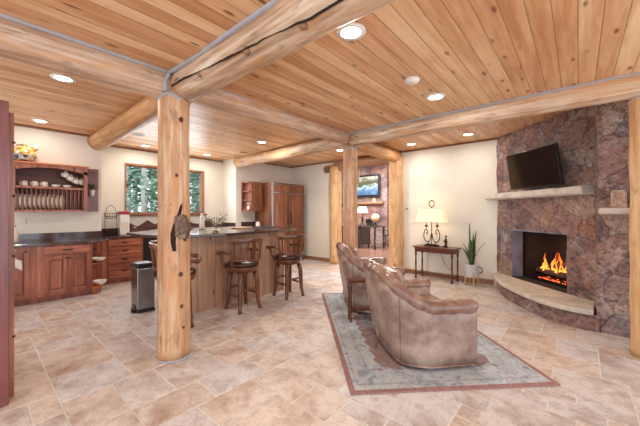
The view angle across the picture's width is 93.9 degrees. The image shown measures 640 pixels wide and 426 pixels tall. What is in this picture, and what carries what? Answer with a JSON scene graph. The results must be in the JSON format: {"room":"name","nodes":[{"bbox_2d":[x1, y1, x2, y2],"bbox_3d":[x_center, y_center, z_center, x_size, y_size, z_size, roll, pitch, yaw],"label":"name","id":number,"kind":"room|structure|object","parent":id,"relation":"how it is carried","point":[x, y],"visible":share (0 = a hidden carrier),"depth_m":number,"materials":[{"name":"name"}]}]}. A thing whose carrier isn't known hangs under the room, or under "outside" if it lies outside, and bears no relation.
{"room":"living room","nodes":[
{"label":"living room","id":0,"kind":"room"},
{"bbox_2d":[14,126,100,233],"bbox_3d":[-5.911,-0.005,4.010,0.810,2.770,4.750,0,0,41],"label":"wall","id":1,"kind":"structure","parent":0,"point":[54,147],"depth_m":5.11,"materials":[{"name":"beige paint"}]},
{"bbox_2d":[17,217,25,224],"bbox_3d":[-4.734,0.140,4.744,0.011,0.120,0.110,0,0,41],"label":"wall outlet","id":2,"kind":"object","parent":1,"relation":"attached to","point":[20,220],"visible":1,"depth_m":4.74,"materials":[{"name":"beige plastic"}]},
{"bbox_2d":[14,160,97,211],"bbox_3d":[-4.343,-0.393,4.962,0.319,0.775,1.160,0,0,41],"label":"plate rack","id":3,"kind":"object","parent":1,"relation":"attached to","point":[78,198],"visible":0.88,"depth_m":4.98,"materials":[{"name":"red wood"}]},
{"bbox_2d":[15,193,20,209],"bbox_3d":[-4.639,-0.165,4.607,0.020,0.259,0.260,0,0,-25],"label":"dinner plate","id":4,"kind":"object","parent":3,"relation":"in","point":[19,194],"visible":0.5,"depth_m":4.55,"materials":[{"name":"white ceramic"}]},
{"bbox_2d":[19,193,24,209],"bbox_3d":[-4.605,-0.165,4.647,0.020,0.259,0.260,0,0,-25],"label":"dinner plate","id":5,"kind":"object","parent":3,"relation":"in","point":[20,197],"visible":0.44,"depth_m":4.58,"materials":[{"name":"white ceramic"}]},
{"bbox_2d":[19,180,27,185],"bbox_3d":[-4.582,-0.444,4.627,0.084,0.085,0.102,0,0,-23],"label":"coffee mug","id":6,"kind":"object","parent":3,"relation":"on","point":[22,182],"visible":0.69,"depth_m":4.60,"materials":[{"name":"white ceramic"}]},
{"bbox_2d":[14,143,38,161],"bbox_3d":[-4.610,-0.924,4.637,0.308,0.296,0.310,0,0,-8],"label":"pitcher","id":7,"kind":"object","parent":3,"relation":"on","point":[22,152],"visible":0.69,"depth_m":4.57,"materials":[{"name":"ceramic"}]},
{"bbox_2d":[24,193,29,209],"bbox_3d":[-4.570,-0.165,4.686,0.020,0.259,0.260,0,0,-25],"label":"dinner plate","id":8,"kind":"object","parent":3,"relation":"in","point":[25,196],"visible":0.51,"depth_m":4.62,"materials":[{"name":"white ceramic"}]},
{"bbox_2d":[29,193,33,209],"bbox_3d":[-4.536,-0.165,4.726,0.020,0.259,0.260,0,0,-25],"label":"dinner plate","id":9,"kind":"object","parent":3,"relation":"in","point":[32,193],"visible":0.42,"depth_m":4.66,"materials":[{"name":"white ceramic"}]},
{"bbox_2d":[30,181,38,185],"bbox_3d":[-4.502,-0.444,4.719,0.084,0.085,0.102,0,0,-23],"label":"coffee mug","id":10,"kind":"object","parent":3,"relation":"on","point":[32,183],"visible":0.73,"depth_m":4.69,"materials":[{"name":"white ceramic"}]},
{"bbox_2d":[33,194,38,209],"bbox_3d":[-4.502,-0.165,4.766,0.020,0.259,0.260,0,0,-25],"label":"dinner plate","id":11,"kind":"object","parent":3,"relation":"in","point":[34,198],"visible":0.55,"depth_m":4.70,"materials":[{"name":"white ceramic"}]},
{"bbox_2d":[38,194,42,208],"bbox_3d":[-4.467,-0.165,4.806,0.020,0.259,0.260,0,0,-25],"label":"dinner plate","id":12,"kind":"object","parent":3,"relation":"in","point":[42,194],"visible":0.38,"depth_m":4.72,"materials":[{"name":"white ceramic"}]},
{"bbox_2d":[40,182,47,186],"bbox_3d":[-4.429,-0.444,4.804,0.084,0.085,0.102,0,0,-23],"label":"coffee mug","id":13,"kind":"object","parent":3,"relation":"on","point":[41,183],"visible":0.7,"depth_m":4.78,"materials":[{"name":"white ceramic"}]},
{"bbox_2d":[42,194,47,209],"bbox_3d":[-4.433,-0.165,4.845,0.020,0.259,0.260,0,0,-25],"label":"dinner plate","id":14,"kind":"object","parent":3,"relation":"in","point":[43,199],"visible":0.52,"depth_m":4.78,"materials":[{"name":"white ceramic"}]},
{"bbox_2d":[47,194,51,209],"bbox_3d":[-4.399,-0.165,4.885,0.020,0.259,0.260,0,0,-25],"label":"dinner plate","id":15,"kind":"object","parent":3,"relation":"in","point":[50,194],"visible":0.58,"depth_m":4.83,"materials":[{"name":"white ceramic"}]},
{"bbox_2d":[51,194,55,208],"bbox_3d":[-4.364,-0.165,4.925,0.020,0.259,0.260,0,0,-25],"label":"dinner plate","id":16,"kind":"object","parent":3,"relation":"in","point":[52,199],"visible":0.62,"depth_m":4.86,"materials":[{"name":"white ceramic"}]},
{"bbox_2d":[56,195,60,209],"bbox_3d":[-4.330,-0.165,4.965,0.020,0.259,0.260,0,0,-25],"label":"dinner plate","id":17,"kind":"object","parent":3,"relation":"in","point":[57,195],"visible":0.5,"depth_m":4.90,"materials":[{"name":"white ceramic"}]},
{"bbox_2d":[60,195,65,209],"bbox_3d":[-4.296,-0.165,5.004,0.020,0.259,0.260,0,0,-25],"label":"dinner plate","id":18,"kind":"object","parent":3,"relation":"in","point":[64,202],"visible":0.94,"depth_m":4.98,"materials":[{"name":"white ceramic"}]},
{"bbox_2d":[61,171,69,177],"bbox_3d":[-4.257,-0.626,5.000,0.101,0.119,0.084,0,0,5],"label":"coffee mug","id":19,"kind":"object","parent":3,"relation":"hanging from","point":[63,174],"visible":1,"depth_m":4.97,"materials":[{"name":"white ceramic"}]},
{"bbox_2d":[66,175,74,181],"bbox_3d":[-4.211,-0.571,5.053,0.101,0.119,0.084,0,0,5],"label":"coffee mug","id":20,"kind":"object","parent":3,"relation":"hanging from","point":[70,178],"visible":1,"depth_m":5.03,"materials":[{"name":"white ceramic"}]},
{"bbox_2d":[87,184,97,195],"bbox_3d":[-4.064,-0.398,5.345,0.164,0.226,0.195,0,0,-14],"label":"wall planter","id":21,"kind":"object","parent":3,"relation":"attached to","point":[92,192],"visible":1,"depth_m":5.31,"materials":[{"name":"white ceramic"}]},
{"bbox_2d":[19,231,100,241],"bbox_3d":[-4.715,0.408,4.757,0.022,0.117,2.045,0,0,41],"label":"backsplash","id":22,"kind":"structure","parent":1,"relation":"attached to","point":[88,234],"depth_m":5.07,"materials":[{"name":"stone"}]},
{"bbox_2d":[101,147,221,228],"bbox_3d":[-3.669,-0.005,7.114,0.150,2.770,2.880,0,0,41],"label":"wall","id":23,"kind":"structure","parent":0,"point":[113,159],"depth_m":6.50,"materials":[{"name":"beige paint"}]},
{"bbox_2d":[101,220,221,234],"bbox_3d":[-3.589,0.324,7.071,0.022,0.287,2.780,0,0,41],"label":"backsplash","id":24,"kind":"structure","parent":23,"relation":"attached to","point":[147,225],"depth_m":6.71,"materials":[{"name":"brown stone"}]},
{"bbox_2d":[125,162,206,215],"bbox_3d":[-3.604,-0.485,7.097,0.170,1.150,1.880,0,0,41],"label":"window","id":25,"kind":"structure","parent":23,"relation":"attached to","point":[141,193],"depth_m":6.78,"materials":[{"name":"clear glass"}]},
{"bbox_2d":[222,158,240,225],"bbox_3d":[-2.430,-0.005,8.046,0.810,2.770,0.150,0,0,41],"label":"wall pier","id":26,"kind":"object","parent":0,"point":[231,175],"visible":0.43,"depth_m":7.86,"materials":[{"name":"beige paint"}]},
{"bbox_2d":[241,164,291,221],"bbox_3d":[-1.533,-0.005,8.580,0.150,2.770,1.830,0,0,41],"label":"wall","id":27,"kind":"structure","parent":0,"point":[264,173],"depth_m":8.38,"materials":[{"name":"beige paint"}]},
{"bbox_2d":[241,181,261,210],"bbox_3d":[-1.795,-0.405,7.891,0.351,0.770,0.435,0,0,41],"label":"upper cabinet","id":28,"kind":"object","parent":27,"relation":"attached to","point":[251,191],"visible":1,"depth_m":7.81,"materials":[{"name":"red wood"}]},
{"bbox_2d":[241,181,250,210],"bbox_3d":[-1.920,-0.405,7.771,0.319,0.770,0.080,0,0,41],"label":"shelf","id":29,"kind":"object","parent":28,"relation":"attached to","point":[245,186],"depth_m":7.83,"materials":[{"name":"red wood"}]},
{"bbox_2d":[0,56,572,167],"bbox_3d":[-0.377,-1.472,4.255,13.929,0.235,12.351,0,0,41],"label":"ceiling","id":30,"kind":"structure","parent":0,"point":[84,106],"depth_m":4.75,"materials":[{"name":"brown wood"}]},
{"bbox_2d":[31,119,49,122],"bbox_3d":[-4.257,-1.384,4.557,0.210,0.012,0.210,0,0,41],"label":"recessed light","id":31,"kind":"object","parent":30,"relation":"in","point":[34,120],"visible":1,"depth_m":4.55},
{"bbox_2d":[50,73,75,82],"bbox_3d":[-2.661,-1.384,3.101,0.210,0.012,0.210,0,0,41],"label":"recessed light","id":32,"kind":"object","parent":30,"relation":"in","point":[63,78],"visible":1,"depth_m":3.09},
{"bbox_2d":[87,95,157,149],"bbox_3d":[-2.734,-1.290,4.280,3.635,0.311,0.322,0,0,42],"label":"ceiling beam","id":33,"kind":"structure","parent":30,"relation":"attached to","point":[144,112],"depth_m":4.07,"materials":[{"name":"wood"}]},
{"bbox_2d":[132,133,146,135],"bbox_3d":[-3.238,-1.386,5.355,0.230,0.008,0.230,0,0,41],"label":"ceiling speaker","id":34,"kind":"object","parent":30,"relation":"attached to","point":[135,134],"visible":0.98,"depth_m":5.34,"materials":[{"name":"beige plastic"}]},
{"bbox_2d":[233,138,342,167],"bbox_3d":[-0.812,-1.275,6.507,3.638,0.282,0.287,0,0,43],"label":"ceiling beam","id":35,"kind":"structure","parent":30,"relation":"attached to","point":[318,145],"depth_m":6.23,"materials":[{"name":"wood"}]},
{"bbox_2d":[462,132,474,135],"bbox_3d":[2.642,-1.384,5.328,0.210,0.012,0.210,0,0,41],"label":"recessed light","id":36,"kind":"object","parent":30,"relation":"in","point":[469,133],"visible":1,"depth_m":5.33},
{"bbox_2d":[0,243,639,425],"bbox_3d":[0.389,1.440,5.872,14.918,0.120,15.800,0,0,41],"label":"floor","id":37,"kind":"structure","parent":0,"point":[85,360],"depth_m":2.60,"materials":[{"name":"tile"}]},
{"bbox_2d":[0,100,15,407],"bbox_3d":[-2.796,0.295,1.987,0.670,2.170,1.056,0,0,41],"label":"door","id":38,"kind":"structure","parent":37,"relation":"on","point":[7,142],"depth_m":2.13,"materials":[{"name":"red wood"}]},
{"bbox_2d":[14,246,34,306],"bbox_3d":[-4.796,0.944,4.203,0.625,0.873,1.100,0,0,41],"label":"base cabinet","id":39,"kind":"object","parent":37,"relation":"on","point":[24,279],"visible":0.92,"depth_m":4.36,"materials":[{"name":"red wood"}]},
{"bbox_2d":[15,257,21,269],"bbox_3d":[-4.333,0.746,4.299,0.027,0.194,0.070,0,0,41],"label":"dish towel","id":40,"kind":"object","parent":39,"relation":"hanging from","point":[18,263],"visible":1,"depth_m":4.29,"materials":[{"name":"white fabric"}]},
{"bbox_2d":[14,231,107,246],"bbox_3d":[-4.488,0.427,4.571,0.608,0.155,2.060,0,0,41],"label":"countertop","id":41,"kind":"structure","parent":39,"relation":"on","point":[37,239],"depth_m":4.92,"materials":[{"name":"stone"}]},
{"bbox_2d":[14,225,18,242],"bbox_3d":[-4.685,0.332,4.596,0.080,0.268,0.080,0,0,41],"label":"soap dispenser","id":42,"kind":"object","parent":41,"relation":"on","point":[16,233],"visible":0.77,"depth_m":4.58,"materials":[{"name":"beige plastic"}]},
{"bbox_2d":[34,243,91,303],"bbox_3d":[-4.213,0.944,4.880,0.625,0.873,0.683,0,0,41],"label":"base cabinet","id":43,"kind":"object","parent":37,"relation":"on","point":[62,271],"visible":0.99,"depth_m":4.68,"materials":[{"name":"red wood"}]},
{"bbox_2d":[91,242,103,294],"bbox_3d":[-3.929,0.944,5.266,0.590,0.873,0.270,0,0,41],"label":"shelf","id":44,"kind":"object","parent":37,"relation":"on","point":[96,267],"visible":0.54,"depth_m":5.46,"materials":[{"name":"red wood"}]},
{"bbox_2d":[92,248,96,262],"bbox_3d":[-3.819,0.735,5.064,0.068,0.240,0.066,0,0,41],"label":"oil bottle","id":45,"kind":"object","parent":44,"relation":"on","point":[94,255],"visible":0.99,"depth_m":5.05,"materials":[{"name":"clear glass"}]},
{"bbox_2d":[93,279,106,284],"bbox_3d":[-3.806,1.216,5.172,0.212,0.078,0.212,0,0,41],"label":"serving bowl","id":46,"kind":"object","parent":44,"relation":"on","point":[97,281],"visible":1,"depth_m":5.13,"materials":[{"name":"white ceramic"}]},
{"bbox_2d":[97,257,105,261],"bbox_3d":[-3.835,0.824,5.184,0.202,0.063,0.202,0,0,41],"label":"serving bowl","id":47,"kind":"object","parent":44,"relation":"on","point":[99,259],"visible":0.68,"depth_m":5.15,"materials":[{"name":"white ceramic"}]},
{"bbox_2d":[102,237,142,284],"bbox_3d":[-4.060,0.944,6.022,0.680,0.873,0.705,0,0,41],"label":"base cabinet","id":48,"kind":"object","parent":37,"relation":"on","point":[119,253],"visible":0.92,"depth_m":5.78,"materials":[{"name":"red wood"}]},
{"bbox_2d":[131,261,154,313],"bbox_3d":[-2.506,1.044,4.199,0.280,0.672,0.265,0,0,41],"label":"trash can","id":49,"kind":"object","parent":37,"relation":"on","point":[142,274],"visible":0.88,"depth_m":4.12,"materials":[{"name":"metal"}]},
{"bbox_2d":[143,237,156,275],"bbox_3d":[-3.629,0.945,6.518,0.670,0.870,0.600,0,0,41],"label":"dishwasher","id":50,"kind":"object","parent":37,"relation":"on","point":[146,250],"visible":0.15,"depth_m":6.16,"materials":[{"name":"black plastic"}]},
{"bbox_2d":[155,73,193,363],"bbox_3d":[-1.389,0.064,2.862,0.358,2.640,0.320,0,0,41],"label":"log post","id":51,"kind":"object","parent":37,"relation":"on","point":[174,227],"visible":1,"depth_m":2.75,"materials":[{"name":"wood"}]},
{"bbox_2d":[0,13,171,97],"bbox_3d":[-2.832,-1.187,1.214,0.292,0.292,4.347,0,0,41],"label":"ceiling beam","id":52,"kind":"structure","parent":51,"relation":"on","point":[20,40],"depth_m":2.22,"materials":[{"name":"wood"}]},
{"bbox_2d":[192,89,348,144],"bbox_3d":[-0.468,-1.238,3.957,0.260,0.268,2.823,0,0,41],"label":"ceiling beam","id":53,"kind":"structure","parent":51,"relation":"on","point":[221,100],"depth_m":3.61,"materials":[{"name":"wood"}]},
{"bbox_2d":[149,241,199,327],"bbox_3d":[-1.771,0.874,3.651,0.558,1.029,0.594,0,0,-24],"label":"bar stool","id":54,"kind":"object","parent":37,"relation":"on","point":[152,245],"visible":0.3,"depth_m":3.56,"materials":[{"name":"brown wood"}]},
{"bbox_2d":[155,267,195,275],"bbox_3d":[-1.759,0.727,3.656,0.456,0.077,0.456,0,0,-24],"label":"seat cushion","id":55,"kind":"object","parent":54,"relation":"on","point":[192,270],"depth_m":3.63,"materials":[{"name":"leather"}]},
{"bbox_2d":[190,231,283,313],"bbox_3d":[-1.584,0.858,5.087,1.115,1.045,2.025,0,0,41],"label":"kitchen island","id":56,"kind":"object","parent":37,"relation":"on","point":[208,287],"visible":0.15,"depth_m":4.41,"materials":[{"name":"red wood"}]},
{"bbox_2d":[126,226,296,237],"bbox_3d":[-1.719,0.315,5.140,1.878,0.036,2.658,0,0,41],"label":"island countertop","id":57,"kind":"structure","parent":56,"relation":"on","point":[207,231],"depth_m":4.55,"materials":[{"name":"stone"}]},
{"bbox_2d":[199,213,204,228],"bbox_3d":[-2.075,0.160,5.250,0.090,0.272,0.090,0,0,41],"label":"bottle","id":58,"kind":"object","parent":57,"relation":"on","point":[201,221],"visible":0.99,"depth_m":5.22,"materials":[{"name":"white ceramic"}]},
{"bbox_2d":[200,212,226,228],"bbox_3d":[-1.802,0.143,5.133,0.449,0.306,0.438,0,0,41],"label":"potted plant","id":59,"kind":"object","parent":57,"relation":"on","point":[215,226],"visible":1,"depth_m":5.10,"materials":[{"name":"green plant"}]},
{"bbox_2d":[252,226,278,227],"bbox_3d":[-1.047,0.284,5.737,0.380,0.024,0.340,0,0,41],"label":"cooktop","id":60,"kind":"object","parent":57,"relation":"in","point":[252,226],"visible":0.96,"depth_m":5.70,"materials":[{"name":"metal"}]},
{"bbox_2d":[216,237,263,313],"bbox_3d":[-1.092,0.874,4.270,0.558,1.029,0.594,0,0,41],"label":"bar stool","id":61,"kind":"object","parent":37,"relation":"on","point":[241,266],"visible":1,"depth_m":4.12,"materials":[{"name":"wood"}]},
{"bbox_2d":[226,259,258,267],"bbox_3d":[-1.103,0.727,4.279,0.456,0.077,0.456,0,0,41],"label":"seat cushion","id":62,"kind":"object","parent":61,"relation":"on","point":[248,263],"depth_m":4.10,"materials":[{"name":"leather"}]},
{"bbox_2d":[255,182,304,259],"bbox_3d":[-1.093,0.302,8.384,0.770,2.155,1.210,0,0,41],"label":"tall cabinet","id":63,"kind":"object","parent":37,"relation":"on","point":[283,204],"visible":0.7,"depth_m":8.06,"materials":[{"name":"brown wood"}]},
{"bbox_2d":[266,234,305,299],"bbox_3d":[-0.511,0.874,4.929,0.594,1.029,0.558,0,0,-44],"label":"bar stool","id":64,"kind":"object","parent":37,"relation":"on","point":[288,259],"visible":1,"depth_m":4.78,"materials":[{"name":"brown wood"}]},
{"bbox_2d":[275,254,301,259],"bbox_3d":[-0.520,0.727,4.939,0.456,0.077,0.456,0,0,-44],"label":"seat cushion","id":65,"kind":"object","parent":64,"relation":"on","point":[278,256],"depth_m":4.75,"materials":[{"name":"leather"}]},
{"bbox_2d":[324,165,342,263],"bbox_3d":[0.375,0.054,8.128,0.550,2.658,0.327,0,0,41],"label":"log post","id":66,"kind":"object","parent":37,"relation":"on","point":[335,172],"visible":0.94,"depth_m":7.94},
{"bbox_2d":[334,156,388,168],"bbox_3d":[1.133,-1.260,7.512,1.809,0.249,0.262,0,0,41],"label":"header beam","id":67,"kind":"structure","parent":66,"relation":"on","point":[362,161],"depth_m":7.35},
{"bbox_2d":[342,144,357,292],"bbox_3d":[0.517,0.107,5.101,0.274,2.557,0.274,0,0,41],"label":"log post","id":68,"kind":"object","parent":37,"relation":"on","point":[350,164],"visible":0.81,"depth_m":5.00,"materials":[{"name":"wood"}]},
{"bbox_2d":[342,143,401,161],"bbox_3d":[1.115,-1.253,6.023,0.291,0.290,2.197,0,0,37],"label":"ceiling beam","id":69,"kind":"structure","parent":68,"relation":"on","point":[375,150],"depth_m":5.98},
{"bbox_2d":[342,225,385,249],"bbox_3d":[1.648,0.955,11.785,1.700,0.850,0.800,0,0,41],"label":"writing desk","id":70,"kind":"object","parent":37,"relation":"on","point":[363,231],"visible":0.61,"depth_m":11.49,"materials":[{"name":"brown wood"}]},
{"bbox_2d":[358,207,367,225],"bbox_3d":[1.671,0.160,11.765,0.440,0.740,0.440,0,0,41],"label":"desk lamp","id":71,"kind":"object","parent":70,"relation":"on","point":[362,210],"visible":0.97,"depth_m":11.63,"materials":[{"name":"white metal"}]},
{"bbox_2d":[366,219,373,225],"bbox_3d":[1.944,0.400,11.592,0.260,0.260,0.205,0,0,41],"label":"laptop bag","id":72,"kind":"object","parent":70,"relation":"on","point":[369,222],"visible":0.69,"depth_m":11.51,"materials":[{"name":"black leather"}]},
{"bbox_2d":[371,213,380,225],"bbox_3d":[2.107,0.275,11.323,0.336,0.510,0.336,0,0,-4],"label":"desk globe","id":73,"kind":"object","parent":70,"relation":"on","point":[375,218],"visible":0.99,"depth_m":11.21,"materials":[{"name":"beige plastic"}]},
{"bbox_2d":[341,164,388,243],"bbox_3d":[1.871,-0.370,14.253,3.414,3.500,1.171,0,0,41],"label":"stone chimney","id":74,"kind":"object","parent":37,"relation":"on","point":[381,206],"visible":0.23,"depth_m":13.10,"materials":[{"name":"stone"}]},
{"bbox_2d":[357,174,379,196],"bbox_3d":[1.991,-1.165,13.446,1.570,0.970,0.076,0,0,41],"label":"television","id":75,"kind":"object","parent":74,"relation":"attached to","point":[368,185],"visible":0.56,"depth_m":13.26,"materials":[{"name":"black plastic"}]},
{"bbox_2d":[389,156,403,267],"bbox_3d":[1.756,0.060,6.883,0.343,2.643,0.334,0,0,41],"label":"log post","id":76,"kind":"object","parent":37,"relation":"on","point":[396,203],"visible":0.91,"depth_m":6.75,"materials":[{"name":"wood"}]},
{"bbox_2d":[412,244,460,283],"bbox_3d":[2.372,1.042,6.102,0.860,0.675,0.380,0,0,45],"label":"console table","id":77,"kind":"object","parent":37,"relation":"on","point":[421,248],"visible":1,"depth_m":5.95,"materials":[{"name":"brown wood"}]},
{"bbox_2d":[415,200,448,246],"bbox_3d":[2.309,0.227,6.183,0.600,0.954,0.240,0,0,45],"label":"table lamp","id":78,"kind":"object","parent":77,"relation":"on","point":[431,214],"visible":1,"depth_m":6.11,"materials":[{"name":"fabric"}]},
{"bbox_2d":[443,236,447,247],"bbox_3d":[2.497,0.586,5.955,0.092,0.237,0.060,0,0,41],"label":"figurine","id":79,"kind":"object","parent":77,"relation":"on","point":[445,240],"visible":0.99,"depth_m":5.93,"materials":[{"name":"brown metal"}]},
{"bbox_2d":[322,293,560,394],"bbox_3d":[0.968,1.373,3.702,1.680,0.012,2.790,0,0,-4],"label":"area rug","id":80,"kind":"object","parent":37,"relation":"on","point":[369,368],"visible":0.66,"depth_m":2.60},
{"bbox_2d":[346,278,369,321],"bbox_3d":[0.543,1.107,3.784,0.400,0.520,0.140,0,0,-7],"label":"side table","id":81,"kind":"object","parent":80,"relation":"on","point":[350,281],"visible":0.46,"depth_m":3.72,"materials":[{"name":"brown wood"}]},
{"bbox_2d":[336,242,405,312],"bbox_3d":[0.680,0.907,4.419,0.872,0.920,0.975,0,0,-5],"label":"armchair","id":82,"kind":"object","parent":80,"relation":"on","point":[350,264],"visible":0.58,"depth_m":4.02,"materials":[{"name":"leather"}]},
{"bbox_2d":[349,246,358,257],"bbox_3d":[0.486,0.716,4.400,0.160,0.378,0.471,0,0,-5],"label":"cushion","id":83,"kind":"object","parent":82,"relation":"on","point":[354,250],"depth_m":4.19,"materials":[{"name":"leather"}]},
{"bbox_2d":[363,259,478,368],"bbox_3d":[0.904,0.929,3.017,0.872,0.876,0.975,0,0,-8],"label":"armchair","id":84,"kind":"object","parent":80,"relation":"on","point":[419,329],"visible":1,"depth_m":2.59,"materials":[{"name":"leather"}]},
{"bbox_2d":[384,265,403,283],"bbox_3d":[0.711,0.747,2.987,0.160,0.360,0.471,0,0,-8],"label":"cushion","id":85,"kind":"object","parent":84,"relation":"on","point":[397,274],"depth_m":2.79,"materials":[{"name":"leather"}]},
{"bbox_2d":[419,294,440,300],"bbox_3d":[0.988,0.997,3.027,0.660,0.160,0.620,0,0,-8],"label":"seat cushion","id":86,"kind":"object","parent":84,"relation":"on","point":[426,296],"depth_m":3.21,"materials":[{"name":"leather"}]},
{"bbox_2d":[462,223,484,286],"bbox_3d":[2.874,0.795,5.617,0.420,1.170,0.256,0,0,41],"label":"snake plant","id":87,"kind":"object","parent":37,"relation":"on","point":[471,268],"visible":1,"depth_m":5.59,"materials":[{"name":"plant"}]},
{"bbox_2d":[485,100,630,337],"bbox_3d":[3.439,-0.005,4.191,1.220,2.770,2.970,0,0,0],"label":"fireplace","id":88,"kind":"object","parent":37,"relation":"on","point":[575,220],"depth_m":3.96,"materials":[{"name":"stone"}]},
{"bbox_2d":[506,143,563,189],"bbox_3d":[3.270,-0.653,4.524,0.266,0.570,0.970,0,0,-4],"label":"television","id":89,"kind":"object","parent":88,"relation":"attached to","point":[540,166],"visible":1,"depth_m":4.41,"materials":[{"name":"black plastic"}]},
{"bbox_2d":[485,185,594,199],"bbox_3d":[3.300,-0.276,4.705,0.226,0.117,1.930,0,0,-4],"label":"mantel shelf","id":90,"kind":"object","parent":88,"relation":"attached to","point":[570,191],"depth_m":4.32,"materials":[{"name":"stone"}]},
{"bbox_2d":[535,266,566,279],"bbox_3d":[3.727,0.976,4.804,0.106,0.111,0.585,0,0,-2],"label":"log","id":91,"kind":"object","parent":88,"relation":"on","point":[558,274],"visible":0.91,"depth_m":4.75,"materials":[{"name":"brown wood"}]},
{"bbox_2d":[540,253,566,272],"bbox_3d":[3.764,0.796,4.782,0.184,0.344,0.482,0,0,-4],"label":"flame","id":92,"kind":"object","parent":91,"relation":"on","point":[545,265],"visible":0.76,"depth_m":4.77,"materials":[{"name":"orange"}]},
{"bbox_2d":[548,262,565,268],"bbox_3d":[3.800,0.834,4.689,0.068,0.171,0.368,0,0,-27],"label":"log","id":93,"kind":"object","parent":91,"relation":"on","point":[558,264],"visible":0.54,"depth_m":4.72,"materials":[{"name":"brown wood"}]},
{"bbox_2d":[539,276,566,284],"bbox_3d":[3.776,1.113,4.788,0.262,0.044,0.615,0,0,-4],"label":"embers","id":94,"kind":"object","parent":88,"relation":"in","point":[547,276],"visible":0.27,"depth_m":4.84},
{"bbox_2d":[598,208,629,213],"bbox_3d":[3.450,-0.010,3.100,0.825,0.070,0.260,0,0,41],"label":"shelf","id":95,"kind":"object","parent":88,"relation":"attached to","point":[600,210],"depth_m":3.21,"materials":[{"name":"stone"}]},
{"bbox_2d":[610,190,626,207],"bbox_3d":[3.245,-0.148,3.249,0.132,0.205,0.130,0,0,41],"label":"box","id":96,"kind":"object","parent":88,"relation":"on","point":[618,197],"visible":1,"depth_m":3.21,"materials":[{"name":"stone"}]},
{"bbox_2d":[628,95,639,357],"bbox_3d":[3.148,0.105,2.831,0.333,2.561,0.333,0,0,41],"label":"log post","id":97,"kind":"object","parent":37,"relation":"on","point":[634,103],"visible":0.99,"depth_m":2.85,"materials":[{"name":"wood"}]},
{"bbox_2d":[348,72,639,145],"bbox_3d":[3.046,-1.220,2.804,6.652,0.306,0.322,0,0,41],"label":"ceiling beam","id":98,"kind":"structure","parent":97,"relation":"on","point":[623,87],"depth_m":3.40,"materials":[{"name":"wood"}]},
{"bbox_3d":[-1.687,0.943,7.801,0.630,0.873,0.440,0,0,41],"label":"base cabinet","id":99,"kind":"object","parent":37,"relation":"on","visible":0},
{"bbox_2d":[241,222,254,225],"bbox_3d":[-1.724,0.383,7.737,0.658,0.245,0.586,0,0,41],"label":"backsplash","id":100,"kind":"structure","parent":99,"relation":"on","point":[242,223],"depth_m":7.98,"materials":[{"name":"stone"}]},
{"bbox_2d":[0,0,639,132],"bbox_3d":[0.664,-1.380,0.035,6.840,0.200,7.320,0,0,41],"label":"ceiling","id":101,"kind":"structure","parent":0,"point":[473,53],"depth_m":2.34,"materials":[{"name":"brown wood"}]},
{"bbox_2d":[168,0,396,102],"bbox_3d":[1.196,-1.193,0.698,6.702,0.311,0.320,0,0,41],"label":"ceiling beam","id":102,"kind":"structure","parent":101,"relation":"attached to","point":[277,29],"depth_m":1.95,"materials":[{"name":"wood"}]},
{"bbox_2d":[336,22,365,40],"bbox_3d":[0.219,-1.274,2.122,0.210,0.012,0.210,0,0,41],"label":"recessed light","id":103,"kind":"object","parent":101,"relation":"in","point":[352,30],"visible":0.96,"depth_m":2.11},
{"bbox_2d":[405,76,419,84],"bbox_3d":[0.887,-1.260,2.880,0.140,0.041,0.140,0,0,41],"label":"smoke detector","id":104,"kind":"object","parent":101,"relation":"attached to","point":[411,80],"visible":1,"depth_m":2.85,"materials":[{"name":"beige plastic"}]},
{"bbox_2d":[425,93,444,100],"bbox_3d":[1.280,-1.274,3.320,0.210,0.012,0.210,0,0,41],"label":"recessed light","id":105,"kind":"object","parent":101,"relation":"in","point":[432,97],"visible":1,"depth_m":3.30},
{"bbox_2d":[292,140,498,285],"bbox_3d":[1.230,-0.370,7.504,5.740,3.500,0.150,0,0,41],"label":"wall","id":106,"kind":"structure","parent":0,"point":[458,178],"depth_m":6.25,"materials":[{"name":"beige paint"}]},
{"bbox_2d":[304,255,493,284],"bbox_3d":[1.194,1.330,7.424,5.490,0.100,0.018,0,0,41],"label":"baseboard","id":107,"kind":"structure","parent":106,"relation":"attached to","point":[411,271],"depth_m":6.31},
{"bbox_2d":[407,219,416,223],"bbox_3d":[2.057,0.213,6.680,0.210,0.093,0.014,0,0,41],"label":"switch plate","id":108,"kind":"object","parent":106,"relation":"attached to","point":[409,221],"visible":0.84,"depth_m":6.68,"materials":[{"name":"beige plastic"}]},
{"bbox_3d":[-2.937,0.943,7.347,0.650,0.873,1.550,0,0,41],"label":"cabinet","id":109,"kind":"object","parent":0,"visible":0},
{"bbox_2d":[101,222,235,238],"bbox_3d":[-3.360,0.393,6.847,0.662,0.225,2.876,0,0,41],"label":"countertop","id":110,"kind":"structure","parent":109,"relation":"on","point":[224,224],"depth_m":5.95,"materials":[{"name":"stone"}]},
{"bbox_2d":[102,205,119,233],"bbox_3d":[-4.185,0.165,5.987,0.308,0.605,0.308,0,0,41],"label":"wire basket","id":111,"kind":"object","parent":110,"relation":"on","point":[105,213],"visible":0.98,"depth_m":5.99,"materials":[{"name":"black metal"}]},
{"bbox_2d":[103,213,117,218],"bbox_3d":[-4.185,0.077,5.987,0.248,0.108,0.248,0,0,41],"label":"basket","id":112,"kind":"object","parent":111,"relation":"on","point":[107,216],"depth_m":5.92,"materials":[{"name":"black metal"}]},
{"bbox_2d":[117,211,129,234],"bbox_3d":[-4.042,0.227,6.154,0.170,0.480,0.180,0,0,41],"label":"canister","id":113,"kind":"object","parent":110,"relation":"on","point":[123,216],"visible":0.86,"depth_m":6.09,"materials":[{"name":"white ceramic"}]},
{"bbox_2d":[222,222,235,226],"bbox_3d":[-2.419,0.373,7.920,0.610,0.187,0.022,0,0,41],"label":"backsplash","id":114,"kind":"structure","parent":110,"relation":"on","point":[225,224],"depth_m":7.91,"materials":[{"name":"stone"}]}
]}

